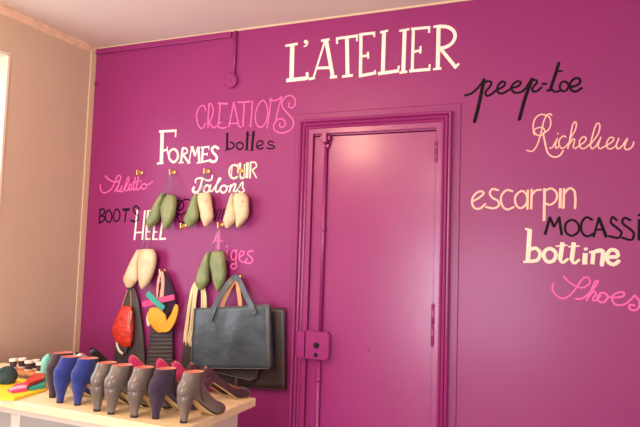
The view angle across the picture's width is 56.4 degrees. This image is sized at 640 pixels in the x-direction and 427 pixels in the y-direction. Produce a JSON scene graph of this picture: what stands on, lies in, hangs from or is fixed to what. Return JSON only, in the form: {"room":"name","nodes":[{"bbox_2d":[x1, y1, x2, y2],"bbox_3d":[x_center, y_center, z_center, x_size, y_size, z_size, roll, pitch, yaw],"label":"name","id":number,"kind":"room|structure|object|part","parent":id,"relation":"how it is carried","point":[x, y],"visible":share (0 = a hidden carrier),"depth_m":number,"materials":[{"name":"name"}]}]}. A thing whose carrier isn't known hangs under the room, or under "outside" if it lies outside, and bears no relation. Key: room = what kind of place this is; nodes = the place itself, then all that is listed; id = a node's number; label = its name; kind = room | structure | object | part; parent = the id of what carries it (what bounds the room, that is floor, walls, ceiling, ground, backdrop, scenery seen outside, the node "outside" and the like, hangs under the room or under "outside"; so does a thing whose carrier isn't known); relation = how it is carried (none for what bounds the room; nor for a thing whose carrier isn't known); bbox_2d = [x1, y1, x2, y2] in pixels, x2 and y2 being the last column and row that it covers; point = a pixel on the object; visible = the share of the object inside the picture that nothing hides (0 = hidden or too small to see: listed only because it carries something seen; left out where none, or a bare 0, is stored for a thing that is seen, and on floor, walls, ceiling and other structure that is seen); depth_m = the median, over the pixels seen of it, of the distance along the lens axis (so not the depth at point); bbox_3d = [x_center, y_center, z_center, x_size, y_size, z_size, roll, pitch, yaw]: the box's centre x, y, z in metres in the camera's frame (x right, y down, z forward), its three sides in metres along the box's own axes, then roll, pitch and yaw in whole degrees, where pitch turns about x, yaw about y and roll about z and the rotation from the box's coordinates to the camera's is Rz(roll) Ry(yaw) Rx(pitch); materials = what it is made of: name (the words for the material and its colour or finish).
{"room":"shoemaking workshop","nodes":[
{"label":"shoemaking workshop","id":0,"kind":"room"},
{"bbox_2d":[0,13,90,364],"bbox_3d":[-2.759,0.106,1.804,0.250,2.954,5.200,0,-4,23],"label":"wall","id":1,"kind":"structure","parent":0,"point":[41,204],"depth_m":3.80,"materials":[{"name":"beige paint"}]},
{"bbox_2d":[0,50,10,203],"bbox_3d":[-2.316,-0.147,2.753,0.230,1.775,1.810,0,-4,23],"label":"window","id":2,"kind":"structure","parent":1,"relation":"attached to","point":[5,57],"depth_m":3.57,"materials":[{"name":"white glass"}]},
{"bbox_2d":[0,4,97,51],"bbox_3d":[-2.563,-1.341,1.893,0.032,0.045,5.100,0,-4,23],"label":"trim","id":3,"kind":"structure","parent":1,"relation":"attached to","point":[5,10],"depth_m":3.82,"materials":[{"name":"paint"}]},
{"bbox_2d":[73,51,96,354],"bbox_3d":[-1.645,0.308,4.120,0.010,2.934,0.050,0,-4,23],"label":"trim","id":4,"kind":"structure","parent":1,"relation":"attached to","point":[76,345],"depth_m":4.14,"materials":[{"name":"beige paint"}]},
{"bbox_2d":[0,0,452,47],"bbox_3d":[-0.383,-1.408,0.928,5.400,0.100,5.600,0,-4,23],"label":"ceiling","id":5,"kind":"structure","parent":0,"point":[98,23],"depth_m":3.57,"materials":[{"name":"beige paint"}]},
{"bbox_2d":[79,0,639,426],"bbox_3d":[0.635,0.316,3.297,5.350,2.954,0.200,0,-4,23],"label":"wall","id":6,"kind":"structure","parent":0,"point":[528,356],"depth_m":3.16,"materials":[{"name":"purple paint"}]},
{"bbox_2d":[99,205,139,223],"bbox_3d":[-1.364,0.008,4.052,0.350,0.129,0.001,0,-4,23],"label":"painted word","id":7,"kind":"object","parent":6,"relation":"attached to","point":[100,209],"visible":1,"depth_m":4.06,"materials":[{"name":"black paint"}]},
{"bbox_2d":[100,175,152,192],"bbox_3d":[-1.317,-0.201,4.050,0.456,0.128,0.001,0,-4,23],"label":"painted word","id":8,"kind":"object","parent":6,"relation":"attached to","point":[137,181],"visible":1,"depth_m":4.05,"materials":[{"name":"pink paint"}]},
{"bbox_2d":[134,210,165,239],"bbox_3d":[-1.121,0.077,3.945,0.264,0.203,0.001,0,-4,23],"label":"painted word","id":9,"kind":"object","parent":6,"relation":"attached to","point":[154,231],"visible":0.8,"depth_m":3.96,"materials":[{"name":"beige paint"}]},
{"bbox_2d":[146,318,173,371],"bbox_3d":[-1.020,0.845,3.814,0.224,0.435,0.037,0,-4,23],"label":"shaft","id":10,"kind":"object","parent":6,"relation":"hanging from","point":[160,344],"visible":0.52,"depth_m":3.79,"materials":[{"name":"grey leather"}]},
{"bbox_2d":[96,31,231,54],"bbox_3d":[-1.074,-1.142,4.016,1.108,0.037,0.018,0,-4,23],"label":"trim","id":11,"kind":"structure","parent":6,"relation":"attached to","point":[222,35],"depth_m":3.99,"materials":[{"name":"purple paint"}]},
{"bbox_2d":[181,341,191,369],"bbox_3d":[-0.809,0.867,3.730,0.134,0.232,0.006,0,-4,23],"label":"sheet","id":12,"kind":"object","parent":6,"relation":"attached to","point":[186,354],"visible":0.47,"depth_m":3.74,"materials":[{"name":"leather"}]},
{"bbox_2d":[157,129,218,164],"bbox_3d":[-0.858,-0.437,3.876,0.478,0.233,0.001,0,-4,23],"label":"painted word","id":13,"kind":"object","parent":6,"relation":"attached to","point":[161,132],"visible":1,"depth_m":3.89,"materials":[{"name":"beige paint"}]},
{"bbox_2d":[176,199,225,222],"bbox_3d":[-0.760,-0.016,3.800,0.398,0.160,0.001,0,-4,23],"label":"painted word","id":14,"kind":"object","parent":6,"relation":"attached to","point":[183,199],"visible":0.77,"depth_m":3.85,"materials":[{"name":"black paint"}]},
{"bbox_2d":[192,175,244,193],"bbox_3d":[-0.643,-0.185,3.765,0.394,0.122,0.001,0,-4,23],"label":"painted word","id":15,"kind":"object","parent":6,"relation":"attached to","point":[201,178],"visible":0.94,"depth_m":3.77,"materials":[{"name":"beige paint"}]},
{"bbox_2d":[224,30,237,88],"bbox_3d":[-0.560,-0.975,3.779,0.096,0.368,0.030,0,-4,23],"label":"junction box","id":16,"kind":"object","parent":6,"relation":"attached to","point":[231,79],"visible":1,"depth_m":3.77,"materials":[{"name":"purple paint"}]},
{"bbox_2d":[212,230,253,269],"bbox_3d":[-0.541,0.224,3.689,0.301,0.244,0.001,0,-4,23],"label":"painted word","id":17,"kind":"object","parent":6,"relation":"attached to","point":[218,240],"visible":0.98,"depth_m":3.68,"materials":[{"name":"pink paint"}]},
{"bbox_2d":[228,161,256,178],"bbox_3d":[-0.479,-0.266,3.702,0.207,0.111,0.001,0,-4,23],"label":"painted word","id":18,"kind":"object","parent":6,"relation":"attached to","point":[247,163],"visible":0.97,"depth_m":3.69,"materials":[{"name":"beige paint"}]},
{"bbox_2d":[201,308,286,389],"bbox_3d":[-0.489,0.799,3.579,0.638,0.503,0.052,0,-4,23],"label":"tote bag","id":19,"kind":"object","parent":6,"relation":"hanging from","point":[274,377],"visible":0.33,"depth_m":3.49,"materials":[{"name":"brown leather"}]},
{"bbox_2d":[196,95,295,133],"bbox_3d":[-0.475,-0.602,3.728,0.714,0.236,0.001,0,-4,23],"label":"painted word","id":20,"kind":"object","parent":6,"relation":"attached to","point":[244,102],"visible":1,"depth_m":3.71,"materials":[{"name":"pink paint"}]},
{"bbox_2d":[225,131,274,150],"bbox_3d":[-0.436,-0.450,3.699,0.357,0.125,0.001,0,-4,23],"label":"painted word","id":21,"kind":"object","parent":6,"relation":"attached to","point":[247,132],"visible":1,"depth_m":3.70,"materials":[{"name":"black paint"}]},
{"bbox_2d":[98,0,469,48],"bbox_3d":[0.665,-1.159,3.292,4.900,0.010,0.006,0,-4,23],"label":"trim","id":22,"kind":"structure","parent":6,"relation":"attached to","point":[453,1],"depth_m":3.57,"materials":[{"name":"beige paint"}]},
{"bbox_2d":[285,24,459,81],"bbox_3d":[0.272,-0.917,3.439,1.057,0.266,0.001,0,-4,23],"label":"painted word","id":23,"kind":"object","parent":6,"relation":"attached to","point":[439,48],"visible":1,"depth_m":3.41,"materials":[{"name":"beige paint"}]},
{"bbox_2d":[285,103,461,426],"bbox_3d":[0.281,0.595,3.341,0.978,2.381,0.151,0,-4,23],"label":"door","id":24,"kind":"structure","parent":6,"relation":"in","point":[378,347],"depth_m":3.33,"materials":[{"name":"purple paint"}]},
{"bbox_3d":[-0.019,1.294,3.371,0.031,0.912,0.031,0,-4,23],"label":"lock rod","id":25,"kind":"part","parent":24,"relation":"part of","materials":[{"name":"purple paint"}]},
{"bbox_3d":[0.019,0.111,3.451,0.031,1.122,0.031,0,-4,23],"label":"lock rod","id":26,"kind":"part","parent":24,"relation":"part of","materials":[{"name":"purple paint"}]},
{"bbox_2d":[464,62,582,122],"bbox_3d":[1.042,-0.625,3.092,0.585,0.293,0.001,0,-4,23],"label":"painted word","id":27,"kind":"object","parent":6,"relation":"attached to","point":[482,84],"visible":1,"depth_m":3.08,"materials":[{"name":"black paint"}]},
{"bbox_2d":[471,187,576,220],"bbox_3d":[1.032,-0.048,3.050,0.513,0.170,0.001,0,-4,23],"label":"painted word","id":28,"kind":"object","parent":6,"relation":"attached to","point":[561,204],"visible":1,"depth_m":3.04,"materials":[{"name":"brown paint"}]},
{"bbox_2d":[523,228,620,266],"bbox_3d":[1.236,0.164,2.946,0.443,0.183,0.001,0,-4,23],"label":"painted word","id":29,"kind":"object","parent":6,"relation":"attached to","point":[604,256],"visible":1,"depth_m":2.95,"materials":[{"name":"beige paint"}]},
{"bbox_2d":[526,113,634,157],"bbox_3d":[1.287,-0.394,2.970,0.495,0.230,0.001,0,-4,23],"label":"painted word","id":30,"kind":"object","parent":6,"relation":"attached to","point":[548,114],"visible":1,"depth_m":2.98,"materials":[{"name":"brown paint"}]},
{"bbox_2d":[543,214,639,240],"bbox_3d":[1.348,0.066,2.907,0.488,0.131,0.001,0,-4,23],"label":"painted word","id":31,"kind":"object","parent":6,"relation":"attached to","point":[549,220],"visible":1,"depth_m":2.91,"materials":[{"name":"black paint"}]},
{"bbox_2d":[552,276,639,310],"bbox_3d":[1.330,0.384,2.889,0.392,0.155,0.001,0,-4,23],"label":"painted word","id":32,"kind":"object","parent":6,"relation":"attached to","point":[593,287],"visible":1,"depth_m":2.89,"materials":[{"name":"pink paint"}]},
{"bbox_3d":[-1.252,0.454,3.944,0.027,0.046,0.049,0,-4,23],"label":"wall hook","id":33,"kind":"object","parent":6,"relation":"attached to","visible":0},
{"bbox_2d":[112,290,133,354],"bbox_3d":[-1.278,0.709,3.893,0.176,0.421,0.057,0,-4,28],"label":"pouch","id":34,"kind":"object","parent":33,"relation":"hanging from","point":[123,326],"visible":1,"depth_m":3.87,"materials":[{"name":"red leather"}]},
{"bbox_3d":[-1.304,0.877,3.882,0.070,0.082,0.012,0,-4,23],"label":"trim","id":35,"kind":"part","parent":34,"relation":"part of","materials":[{"name":"beige leather"}]},
{"bbox_2d":[114,287,145,364],"bbox_3d":[-1.236,0.782,3.913,0.268,0.604,0.032,0,-4,23],"label":"shaft","id":36,"kind":"object","parent":33,"relation":"hanging from","point":[137,348],"visible":0.48,"depth_m":3.89,"materials":[{"name":"grey leather"}]},
{"bbox_3d":[-0.966,-0.264,3.882,0.027,0.046,0.049,0,-4,23],"label":"wall hook","id":37,"kind":"object","parent":6,"relation":"attached to","visible":0},
{"bbox_2d":[163,174,171,194],"bbox_3d":[-0.975,-0.184,3.840,0.061,0.147,0.023,0,-4,31],"label":"cord","id":38,"kind":"object","parent":37,"relation":"hanging from","point":[170,174],"visible":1,"depth_m":3.84,"materials":[{"name":"grey fabric"}]},
{"bbox_2d":[146,193,165,227],"bbox_3d":[-1.064,-0.017,3.871,0.133,0.228,0.066,0,-4,23],"label":"shoe last","id":39,"kind":"object","parent":38,"relation":"hanging from","point":[154,215],"visible":0.9,"depth_m":3.84,"materials":[{"name":"green paint"}]},
{"bbox_2d":[160,195,176,228],"bbox_3d":[-0.973,-0.008,3.823,0.118,0.221,0.065,0,-4,23],"label":"shoe last","id":40,"kind":"object","parent":38,"relation":"hanging from","point":[168,206],"visible":1,"depth_m":3.79,"materials":[{"name":"green paint"}]},
{"bbox_3d":[-0.723,-0.263,3.780,0.027,0.046,0.049,0,-4,23],"label":"wall hook","id":41,"kind":"object","parent":6,"relation":"attached to","visible":0},
{"bbox_2d":[197,174,205,195],"bbox_3d":[-0.745,-0.181,3.739,0.054,0.146,0.028,0,-4,23],"label":"cord","id":42,"kind":"object","parent":41,"relation":"hanging from","point":[204,174],"visible":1,"depth_m":3.74,"materials":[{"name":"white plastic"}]},
{"bbox_2d":[184,194,199,226],"bbox_3d":[-0.807,-0.018,3.763,0.104,0.213,0.066,0,-4,23],"label":"shoe last","id":43,"kind":"object","parent":42,"relation":"hanging from","point":[191,217],"visible":0.88,"depth_m":3.73,"materials":[{"name":"green paint"}]},
{"bbox_2d":[197,193,213,225],"bbox_3d":[-0.714,-0.024,3.716,0.113,0.209,0.066,0,-4,23],"label":"shoe last","id":44,"kind":"object","parent":42,"relation":"hanging from","point":[205,205],"visible":1,"depth_m":3.69,"materials":[{"name":"brown wood"}]},
{"bbox_3d":[-0.625,0.077,3.711,0.027,0.046,0.049,0,-4,23],"label":"wall hook","id":45,"kind":"object","parent":6,"relation":"attached to","visible":0},
{"bbox_2d":[209,228,218,251],"bbox_3d":[-0.655,0.165,3.671,0.060,0.158,0.032,0,-4,23],"label":"cord","id":46,"kind":"object","parent":45,"relation":"hanging from","point":[218,228],"visible":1,"depth_m":3.67,"materials":[{"name":"fabric"}]},
{"bbox_2d":[195,252,210,289],"bbox_3d":[-0.724,0.356,3.694,0.100,0.234,0.066,0,-4,23],"label":"shoe last","id":47,"kind":"object","parent":46,"relation":"hanging from","point":[202,279],"visible":0.96,"depth_m":3.67,"materials":[{"name":"green paint"}]},
{"bbox_2d":[209,251,226,291],"bbox_3d":[-0.623,0.352,3.643,0.116,0.246,0.065,0,-4,23],"label":"shoe last","id":48,"kind":"object","parent":46,"relation":"hanging from","point":[217,261],"visible":0.99,"depth_m":3.62,"materials":[{"name":"green paint"}]},
{"bbox_3d":[-0.748,0.387,3.738,0.027,0.046,0.049,0,-4,23],"label":"wall hook","id":49,"kind":"object","parent":6,"relation":"attached to","visible":0},
{"bbox_2d":[183,282,206,346],"bbox_3d":[-0.777,0.617,3.714,0.162,0.421,0.035,0,-4,23],"label":"bundle","id":50,"kind":"object","parent":49,"relation":"hanging from","point":[192,301],"visible":0.79,"depth_m":3.71,"materials":[{"name":"beige fabric"}]},
{"bbox_3d":[-1.023,0.380,3.854,0.027,0.046,0.049,0,-4,23],"label":"wall hook","id":51,"kind":"object","parent":6,"relation":"attached to","visible":0},
{"bbox_2d":[156,270,175,317],"bbox_3d":[-0.980,0.515,3.796,0.153,0.303,0.061,0,-4,23],"label":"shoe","id":52,"kind":"object","parent":51,"relation":"hanging from","point":[164,287],"visible":0.77,"depth_m":3.78,"materials":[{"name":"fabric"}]},
{"bbox_2d":[142,291,178,332],"bbox_3d":[-1.012,0.621,3.760,0.277,0.260,0.053,0,-4,28],"label":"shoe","id":53,"kind":"object","parent":52,"relation":"hanging from","point":[156,317],"depth_m":3.76,"materials":[{"name":"orange leather"}]},
{"bbox_3d":[-1.039,0.550,3.763,0.156,0.120,0.008,0,-4,23],"label":"leather strip","id":54,"kind":"part","parent":53,"relation":"part of","materials":[{"name":"teal leather"}]},
{"bbox_3d":[-1.023,0.551,3.768,0.251,0.095,0.008,0,-4,23],"label":"leather strip","id":55,"kind":"part","parent":53,"relation":"part of","materials":[{"name":"pink leather"}]},
{"bbox_3d":[-0.503,0.398,3.633,0.027,0.046,0.049,0,-4,23],"label":"wall hook","id":56,"kind":"object","parent":6,"relation":"attached to","visible":0},
{"bbox_2d":[191,275,274,368],"bbox_3d":[-0.514,0.651,3.538,0.532,0.570,0.101,0,-4,23],"label":"tote bag","id":57,"kind":"object","parent":56,"relation":"hanging from","point":[231,337],"visible":0.99,"depth_m":3.50,"materials":[{"name":"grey leather"}]},
{"bbox_3d":[-0.532,0.493,3.605,0.163,0.215,0.016,0,-4,23],"label":"handle","id":58,"kind":"part","parent":57,"relation":"part of","materials":[{"name":"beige leather"}]},
{"bbox_3d":[-0.497,0.506,3.541,0.337,0.280,0.091,0,-4,23],"label":"handle","id":59,"kind":"part","parent":57,"relation":"part of","materials":[{"name":"grey leather"}]},
{"bbox_3d":[-0.481,1.638,0.722,5.400,0.100,5.600,0,-4,23],"label":"floor","id":60,"kind":"structure","parent":0,"visible":0},
{"bbox_2d":[0,363,255,426],"bbox_3d":[-1.182,1.268,2.810,1.645,0.872,0.578,0,-4,23],"label":"work table","id":61,"kind":"object","parent":60,"relation":"on","point":[36,410],"visible":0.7,"depth_m":2.54,"materials":[{"name":"brown wood"}]},
{"bbox_3d":[-1.647,1.228,2.758,0.570,0.675,0.008,0,-4,23],"label":"cabinet panel","id":62,"kind":"part","parent":61,"relation":"part of","materials":[{"name":"grey wood"}]},
{"bbox_2d":[0,378,47,400],"bbox_3d":[-1.433,0.816,2.779,0.343,0.012,0.312,0,-4,23],"label":"sample","id":63,"kind":"object","parent":61,"relation":"on","point":[5,395],"visible":0.56,"depth_m":2.69,"materials":[{"name":"yellow leather"}]},
{"bbox_2d":[0,366,17,384],"bbox_3d":[-1.504,0.781,2.868,0.095,0.095,0.095,0,-4,23],"label":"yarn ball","id":64,"kind":"object","parent":63,"relation":"on","point":[8,374],"visible":0.81,"depth_m":2.84,"materials":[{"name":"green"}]},
{"bbox_2d":[7,382,27,392],"bbox_3d":[-1.397,0.806,2.766,0.083,0.008,0.196,3,-4,-21],"label":"sample","id":65,"kind":"object","parent":63,"relation":"on","point":[24,389],"visible":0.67,"depth_m":2.71,"materials":[{"name":"pink leather"}]},
{"bbox_2d":[9,385,26,390],"bbox_3d":[-1.378,0.796,2.727,0.049,0.007,0.094,0,-4,23],"label":"sample","id":66,"kind":"object","parent":65,"relation":"on","point":[19,386],"visible":0.99,"depth_m":2.72,"materials":[{"name":"pink leather"}]},
{"bbox_2d":[29,378,45,390],"bbox_3d":[-1.345,0.810,2.844,0.071,0.014,0.239,4,-4,-24],"label":"sample","id":67,"kind":"object","parent":63,"relation":"on","point":[42,384],"visible":0.64,"depth_m":2.77,"materials":[{"name":"teal leather"}]},
{"bbox_2d":[24,373,44,386],"bbox_3d":[-1.366,0.796,2.893,0.069,0.016,0.318,3,-4,-13],"label":"sample","id":68,"kind":"object","parent":67,"relation":"on","point":[36,378],"visible":0.82,"depth_m":2.83,"materials":[{"name":"leather"}]},
{"bbox_2d":[16,366,35,376],"bbox_3d":[-1.495,0.816,3.042,0.231,0.045,0.080,0,-4,23],"label":"rack","id":69,"kind":"object","parent":61,"relation":"on","point":[21,372],"visible":0.3,"depth_m":3.01,"materials":[{"name":"orange wood"}]},
{"bbox_2d":[9,358,17,368],"bbox_3d":[-1.569,0.767,3.054,0.040,0.048,0.040,0,-4,23],"label":"bobbin","id":70,"kind":"object","parent":69,"relation":"on","point":[13,361],"visible":0.76,"depth_m":3.04,"materials":[{"name":"beige paint"}]},
{"bbox_2d":[18,357,26,367],"bbox_3d":[-1.536,0.770,3.079,0.040,0.048,0.040,0,-4,23],"label":"bobbin","id":71,"kind":"object","parent":69,"relation":"on","point":[21,360],"visible":0.89,"depth_m":3.07,"materials":[{"name":"beige paint"}]},
{"bbox_2d":[24,360,32,370],"bbox_3d":[-1.472,0.767,3.015,0.040,0.048,0.040,0,-4,23],"label":"bobbin","id":72,"kind":"object","parent":69,"relation":"on","point":[28,363],"visible":1,"depth_m":3.00,"materials":[{"name":"beige paint"}]},
{"bbox_2d":[32,359,39,369],"bbox_3d":[-1.451,0.770,3.045,0.040,0.048,0.040,0,-4,23],"label":"bobbin","id":73,"kind":"object","parent":69,"relation":"on","point":[34,366],"visible":0.75,"depth_m":3.03,"materials":[{"name":"beige paint"}]},
{"bbox_2d":[36,362,40,372],"bbox_3d":[-1.398,0.768,2.982,0.040,0.048,0.040,0,-4,23],"label":"bobbin","id":74,"kind":"object","parent":69,"relation":"on","point":[38,364],"visible":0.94,"depth_m":2.97,"materials":[{"name":"beige paint"}]},
{"bbox_2d":[40,354,50,381],"bbox_3d":[-1.375,0.784,2.984,0.054,0.166,0.040,0,-4,23],"label":"roll","id":75,"kind":"object","parent":61,"relation":"on","point":[45,360],"visible":0.55,"depth_m":2.97,"materials":[{"name":"teal fabric"}]},
{"bbox_3d":[-0.994,1.231,2.483,0.735,0.675,0.008,0,-4,23],"label":"cabinet panel","id":76,"kind":"part","parent":61,"relation":"part of","materials":[{"name":"grey wood"}]},
{"bbox_3d":[-1.284,1.257,2.601,1.520,0.800,0.013,0,-4,23],"label":"cabinet frame","id":77,"kind":"part","parent":61,"relation":"part of","materials":[{"name":"beige wood"}]},
{"bbox_2d":[46,351,72,397],"bbox_3d":[-1.155,0.733,2.768,0.087,0.196,0.262,0,-4,25],"label":"boot","id":78,"kind":"object","parent":61,"relation":"on","point":[55,358],"visible":0.38,"depth_m":2.66,"materials":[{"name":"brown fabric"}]},
{"bbox_2d":[53,355,90,402],"bbox_3d":[-1.081,0.730,2.681,0.087,0.196,0.262,0,-4,27],"label":"boot","id":79,"kind":"object","parent":61,"relation":"on","point":[66,364],"visible":0.48,"depth_m":2.58,"materials":[{"name":"blue fabric"}]},
{"bbox_2d":[75,352,87,356],"bbox_3d":[-1.143,0.773,3.038,0.082,0.154,0.242,-1,-5,33],"label":"shoe","id":80,"kind":"object","parent":61,"relation":"on","point":[76,353],"visible":0.02,"depth_m":2.95,"materials":[{"name":"white leather"}]},
{"bbox_2d":[71,357,104,405],"bbox_3d":[-0.994,0.730,2.651,0.087,0.196,0.262,0,-4,27],"label":"boot","id":81,"kind":"object","parent":61,"relation":"on","point":[84,368],"visible":0.53,"depth_m":2.56,"materials":[{"name":"blue fabric"}]},
{"bbox_2d":[89,348,108,361],"bbox_3d":[-1.096,0.781,3.144,0.242,0.154,0.082,5,-5,-37],"label":"shoe","id":82,"kind":"object","parent":61,"relation":"on","point":[93,352],"visible":0.18,"depth_m":3.08,"materials":[{"name":"black leather"}]},
{"bbox_2d":[90,361,128,411],"bbox_3d":[-0.886,0.728,2.571,0.087,0.196,0.262,0,-4,22],"label":"boot","id":83,"kind":"object","parent":61,"relation":"on","point":[102,368],"visible":0.5,"depth_m":2.47,"materials":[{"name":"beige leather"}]},
{"bbox_2d":[104,363,149,414],"bbox_3d":[-0.799,0.728,2.525,0.087,0.196,0.262,-1,-5,33],"label":"boot","id":84,"kind":"object","parent":61,"relation":"on","point":[116,381],"visible":0.66,"depth_m":2.44,"materials":[{"name":"beige leather"}]},
{"bbox_2d":[129,355,145,367],"bbox_3d":[-0.839,0.781,2.984,0.234,0.149,0.079,4,-4,-23],"label":"shoe","id":85,"kind":"object","parent":61,"relation":"on","point":[134,360],"visible":0.16,"depth_m":2.93,"materials":[{"name":"fabric"}]},
{"bbox_2d":[127,366,172,417],"bbox_3d":[-0.704,0.729,2.496,0.087,0.196,0.262,0,-4,26],"label":"boot","id":86,"kind":"object","parent":61,"relation":"on","point":[138,383],"visible":0.66,"depth_m":2.40,"materials":[{"name":"beige leather"}]},
{"bbox_2d":[156,358,181,381],"bbox_3d":[-0.687,0.782,2.920,0.234,0.149,0.079,4,-4,-23],"label":"shoe","id":87,"kind":"object","parent":61,"relation":"on","point":[160,362],"visible":0.19,"depth_m":2.87,"materials":[{"name":"fabric"}]},
{"bbox_2d":[148,367,197,418],"bbox_3d":[-0.605,0.731,2.481,0.087,0.196,0.262,-1,-5,33],"label":"boot","id":88,"kind":"object","parent":61,"relation":"on","point":[163,384],"visible":0.74,"depth_m":2.40,"materials":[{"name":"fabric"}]},
{"bbox_2d":[171,361,215,392],"bbox_3d":[-0.601,0.782,2.869,0.232,0.147,0.078,3,-4,-21],"label":"shoe","id":89,"kind":"object","parent":61,"relation":"on","point":[180,368],"visible":0.19,"depth_m":2.82,"materials":[{"name":"fabric"}]},
{"bbox_2d":[177,370,225,423],"bbox_3d":[-0.483,0.732,2.437,0.087,0.196,0.262,-1,-5,32],"label":"boot","id":90,"kind":"object","parent":61,"relation":"on","point":[191,388],"visible":1,"depth_m":2.37,"materials":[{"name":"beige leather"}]},
{"bbox_2d":[187,362,231,394],"bbox_3d":[-0.512,0.779,2.822,0.242,0.154,0.082,4,-4,-27],"label":"shoe","id":91,"kind":"object","parent":61,"relation":"on","point":[191,366],"visible":0.27,"depth_m":2.80,"materials":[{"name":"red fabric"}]},
{"bbox_2d":[202,366,250,398],"bbox_3d":[-0.431,0.775,2.748,0.244,0.155,0.082,4,-5,-33],"label":"shoe","id":92,"kind":"object","parent":61,"relation":"on","point":[210,376],"visible":0.84,"depth_m":2.72,"materials":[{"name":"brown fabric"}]},
{"bbox_3d":[-0.508,-0.180,3.640,0.040,0.136,0.028,0,-4,23],"label":"cord","id":93,"kind":"object","parent":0,"visible":0},
{"bbox_2d":[223,194,235,227],"bbox_3d":[-0.549,-0.015,3.654,0.086,0.213,0.066,0,-4,23],"label":"shoe last","id":94,"kind":"object","parent":93,"relation":"hanging from","point":[229,217],"visible":0.85,"depth_m":3.63,"materials":[{"name":"brown wood"}]},
{"bbox_2d":[233,193,248,227],"bbox_3d":[-0.479,-0.018,3.616,0.107,0.212,0.065,0,-4,23],"label":"shoe last","id":95,"kind":"object","parent":93,"relation":"hanging from","point":[240,200],"visible":1,"depth_m":3.59,"materials":[{"name":"brown wood"}]},
{"bbox_3d":[-1.140,0.165,3.885,0.056,0.161,0.050,0,-4,23],"label":"cord","id":96,"kind":"object","parent":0,"visible":0},
{"bbox_2d":[123,250,141,287],"bbox_3d":[-1.222,0.361,3.904,0.139,0.251,0.066,0,-4,23],"label":"shoe last","id":97,"kind":"object","parent":96,"relation":"hanging from","point":[130,278],"visible":0.84,"depth_m":3.87,"materials":[{"name":"brown wood"}]},
{"bbox_2d":[138,249,156,288],"bbox_3d":[-1.116,0.359,3.849,0.136,0.262,0.065,0,-4,23],"label":"shoe last","id":98,"kind":"object","parent":96,"relation":"hanging from","point":[147,260],"visible":1,"depth_m":3.82,"materials":[{"name":"brown wood"}]}
]}

